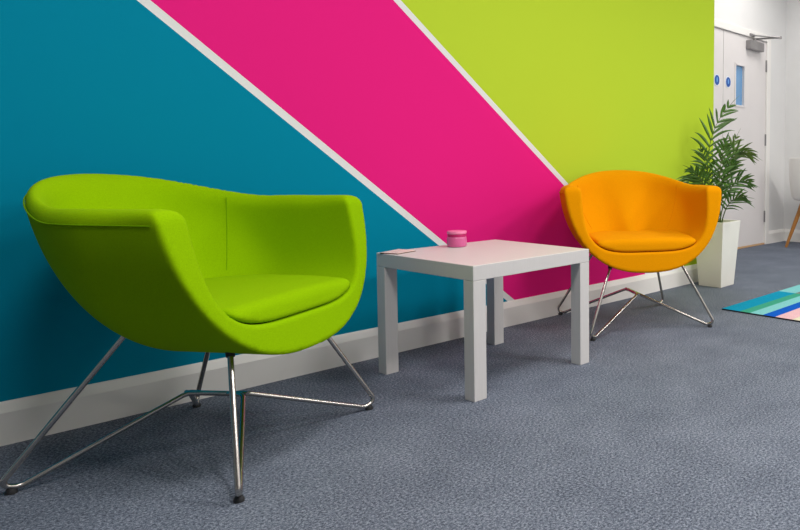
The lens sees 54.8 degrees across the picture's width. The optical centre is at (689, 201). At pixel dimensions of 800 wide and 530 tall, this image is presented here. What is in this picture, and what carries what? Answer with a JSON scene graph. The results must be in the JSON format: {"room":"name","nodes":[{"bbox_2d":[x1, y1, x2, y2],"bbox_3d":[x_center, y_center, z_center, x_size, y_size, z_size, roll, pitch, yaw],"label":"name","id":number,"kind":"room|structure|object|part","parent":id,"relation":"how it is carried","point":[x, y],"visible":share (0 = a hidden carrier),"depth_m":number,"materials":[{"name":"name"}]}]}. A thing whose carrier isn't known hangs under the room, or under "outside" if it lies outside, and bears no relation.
{"room":"office waiting area","nodes":[
{"label":"office waiting area","id":0,"kind":"room"},
{"bbox_2d":[0,0,714,401],"bbox_3d":[-1.964,-0.678,1.799,0.120,2.700,7.030,3,4,36],"label":"wall","id":1,"kind":"structure","parent":0,"point":[440,117],"depth_m":2.62,"materials":[{"name":"paint"}]},
{"bbox_2d":[0,264,698,445],"bbox_3d":[-1.916,0.613,1.831,0.020,0.118,7.030,3,4,36],"label":"baseboard","id":2,"kind":"structure","parent":1,"relation":"attached to","point":[21,419],"depth_m":2.35,"materials":[{"name":"white paint"}]},
{"bbox_2d":[0,241,799,529],"bbox_3d":[0.655,0.764,1.388,6.300,0.100,9.546,3,4,36],"label":"floor","id":3,"kind":"structure","parent":0,"point":[672,420],"depth_m":1.88,"materials":[{"name":"carpet"}]},
{"bbox_2d":[0,174,374,503],"bbox_3d":[-1.349,0.301,1.844,0.696,0.748,0.772,0,3,2],"label":"armchair","id":4,"kind":"object","parent":3,"relation":"on","point":[162,264],"visible":1,"depth_m":1.73,"materials":[{"name":"green fabric"}]},
{"bbox_3d":[-1.455,0.497,1.705,0.083,0.356,0.405,3,4,39],"label":"leg","id":5,"kind":"part","parent":4,"relation":"part of","materials":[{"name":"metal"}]},
{"bbox_3d":[-1.442,0.479,2.020,0.083,0.356,0.405,-2,4,-34],"label":"leg","id":6,"kind":"part","parent":4,"relation":"part of","materials":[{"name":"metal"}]},
{"bbox_2d":[225,352,234,357],"bbox_3d":[-1.133,0.372,1.668,0.023,0.029,0.029,-1,4,-26],"label":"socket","id":7,"kind":"object","parent":4,"relation":"attached to","point":[228,354],"depth_m":1.66,"materials":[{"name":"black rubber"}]},
{"bbox_3d":[-1.138,0.499,1.708,0.045,0.356,0.404,-2,4,-36],"label":"leg","id":8,"kind":"part","parent":4,"relation":"part of","materials":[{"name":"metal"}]},
{"bbox_2d":[204,274,349,322],"bbox_3d":[-1.232,0.262,1.836,0.393,0.063,0.477,1,3,6],"label":"seat cushion","id":9,"kind":"object","parent":4,"relation":"on","point":[244,298],"depth_m":1.83,"materials":[{"name":"green fabric"}]},
{"bbox_3d":[-1.126,0.483,1.993,0.045,0.356,0.404,3,4,41],"label":"leg","id":10,"kind":"part","parent":4,"relation":"part of","materials":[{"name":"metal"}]},
{"bbox_2d":[377,239,588,401],"bbox_3d":[-0.776,0.412,2.585,0.550,0.450,0.550,3,4,34],"label":"side table","id":11,"kind":"object","parent":3,"relation":"on","point":[490,260],"visible":1,"depth_m":2.49,"materials":[{"name":"white laminate"}]},
{"bbox_3d":[-1.124,0.438,2.519,0.050,0.400,0.050,3,4,34],"label":"leg","id":12,"kind":"part","parent":11,"relation":"part of","materials":[{"name":"white laminate"}]},
{"bbox_2d":[380,249,414,253],"bbox_3d":[-1.082,0.186,2.511,0.080,0.005,0.096,1,3,18],"label":"leaflet","id":13,"kind":"object","parent":11,"relation":"on","point":[397,251],"visible":1,"depth_m":2.50,"materials":[{"name":"paper"}]},
{"bbox_2d":[447,230,466,247],"bbox_3d":[-0.926,0.147,2.692,0.074,0.064,0.074,3,4,36],"label":"candle jar","id":14,"kind":"object","parent":11,"relation":"on","point":[456,238],"visible":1,"depth_m":2.66,"materials":[{"name":"pink glass"}]},
{"bbox_3d":[-0.926,0.122,2.691,0.074,0.012,0.074,3,4,36],"label":"lid","id":15,"kind":"part","parent":14,"relation":"part of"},
{"bbox_3d":[-0.710,0.457,2.240,0.050,0.400,0.050,3,4,34],"label":"leg","id":16,"kind":"part","parent":11,"relation":"part of","materials":[{"name":"white laminate"}]},
{"bbox_3d":[-0.844,0.417,2.933,0.050,0.400,0.050,3,4,34],"label":"leg","id":17,"kind":"part","parent":11,"relation":"part of","materials":[{"name":"white laminate"}]},
{"bbox_3d":[-0.429,0.435,2.653,0.050,0.400,0.050,3,4,34],"label":"leg","id":18,"kind":"part","parent":11,"relation":"part of","materials":[{"name":"white laminate"}]},
{"bbox_2d":[558,170,720,340],"bbox_3d":[-0.297,0.221,3.379,0.770,0.748,0.693,-1,4,-26],"label":"armchair","id":19,"kind":"object","parent":3,"relation":"on","point":[628,220],"visible":1,"depth_m":3.34,"materials":[{"name":"orange fabric"}]},
{"bbox_3d":[-0.492,0.405,3.425,0.405,0.356,0.083,1,3,10],"label":"leg","id":20,"kind":"part","parent":19,"relation":"part of","materials":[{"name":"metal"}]},
{"bbox_3d":[-0.338,0.422,3.149,0.045,0.356,0.404,2,4,25],"label":"leg","id":21,"kind":"part","parent":19,"relation":"part of","materials":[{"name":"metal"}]},
{"bbox_2d":[589,230,695,251],"bbox_3d":[-0.245,0.187,3.282,0.477,0.063,0.393,-1,3,-18],"label":"seat cushion","id":22,"kind":"object","parent":19,"relation":"on","point":[602,240],"depth_m":3.14,"materials":[{"name":"orange fabric"}]},
{"bbox_3d":[-0.209,0.399,3.565,0.083,0.356,0.405,2,4,27],"label":"leg","id":23,"kind":"part","parent":19,"relation":"part of","materials":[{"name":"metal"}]},
{"bbox_3d":[-0.082,0.417,3.275,0.404,0.356,0.045,1,3,12],"label":"leg","id":24,"kind":"part","parent":19,"relation":"part of","materials":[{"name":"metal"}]},
{"bbox_2d":[677,96,760,287],"bbox_3d":[0.196,-0.062,4.258,0.472,1.218,0.552,2,4,33],"label":"potted palm","id":25,"kind":"object","parent":3,"relation":"on","point":[716,264],"visible":0.84,"depth_m":4.29,"materials":[{"name":"plant"}]},
{"bbox_2d":[722,285,799,321],"bbox_3d":[1.076,0.560,4.090,0.928,0.008,1.788,3,4,36],"label":"rug","id":26,"kind":"object","parent":3,"relation":"on","point":[784,304],"visible":1,"depth_m":3.70,"materials":[{"name":"multicoloured fabric"}]},
{"bbox_2d":[785,158,799,246],"bbox_3d":[1.204,0.015,6.378,0.535,0.848,0.551,-3,5,-45],"label":"shell chair","id":27,"kind":"object","parent":3,"relation":"on","point":[794,163],"visible":1,"depth_m":6.29,"materials":[{"name":"white plastic"}]},
{"bbox_3d":[0.993,0.212,6.381,0.187,0.451,0.042,0,3,-1],"label":"leg","id":28,"kind":"part","parent":27,"relation":"part of","materials":[{"name":"brown wood"}]},
{"bbox_2d":[696,219,739,287],"bbox_3d":[0.175,0.332,4.383,0.224,0.418,0.224,2,4,33],"label":"planter","id":29,"kind":"object","parent":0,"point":[716,264],"depth_m":4.31,"materials":[{"name":"white ceramic"}]},
{"bbox_2d":[714,0,786,230],"bbox_3d":[0.239,-0.900,5.961,0.100,2.700,2.536,3,4,36],"label":"wall","id":30,"kind":"structure","parent":0,"point":[767,17],"depth_m":6.69,"materials":[{"name":"white paint"}]},
{"bbox_2d":[713,27,722,218],"bbox_3d":[0.055,-0.519,5.675,0.049,1.933,0.740,3,4,36],"label":"door","id":31,"kind":"structure","parent":30,"relation":"in","point":[718,33],"depth_m":5.87,"materials":[{"name":"white paint"}]},
{"bbox_2d":[714,19,770,243],"bbox_3d":[0.273,-0.560,5.976,0.082,2.020,1.622,3,4,36],"label":"trim","id":32,"kind":"structure","parent":30,"relation":"attached to","point":[719,24],"depth_m":6.55,"materials":[{"name":"white paint"}]},
{"bbox_2d":[737,243,763,248],"bbox_3d":[0.250,0.440,6.045,0.102,0.016,1.492,3,4,36],"label":"trim","id":33,"kind":"structure","parent":30,"relation":"attached to","point":[758,243],"depth_m":6.40,"materials":[{"name":"brown wood"}]},
{"bbox_2d":[722,30,781,246],"bbox_3d":[0.604,-0.562,6.200,0.311,1.967,0.747,3,4,36],"label":"door","id":34,"kind":"structure","parent":30,"relation":"in","point":[744,58],"depth_m":6.30,"materials":[{"name":"white paint"}]},
{"bbox_3d":[0.439,-1.057,6.167,0.006,0.363,0.150,3,4,36],"label":"glass pane","id":35,"kind":"part","parent":34,"relation":"part of","materials":[{"name":"blue glass"}]},
{"bbox_3d":[0.722,-1.507,6.245,0.241,0.020,0.017,1,3,16],"label":"closer arm","id":36,"kind":"part","parent":34,"relation":"part of","materials":[{"name":"grey metal"}]},
{"bbox_2d":[768,229,783,243],"bbox_3d":[0.870,0.346,6.802,0.020,0.125,0.339,3,4,36],"label":"baseboard","id":37,"kind":"structure","parent":30,"relation":"attached to","point":[777,235],"depth_m":6.79,"materials":[{"name":"white paint"}]},
{"bbox_2d":[783,0,799,229],"bbox_3d":[3.459,-0.831,5.111,6.100,2.700,0.100,3,4,36],"label":"wall","id":38,"kind":"structure","parent":0,"point":[792,88],"depth_m":6.82,"materials":[{"name":"white paint"}]},
{"bbox_2d":[784,229,799,241],"bbox_3d":[3.423,0.458,5.129,6.080,0.125,0.020,3,4,36],"label":"baseboard","id":39,"kind":"structure","parent":38,"relation":"attached to","point":[795,237],"depth_m":6.85,"materials":[{"name":"white paint"}]}
]}

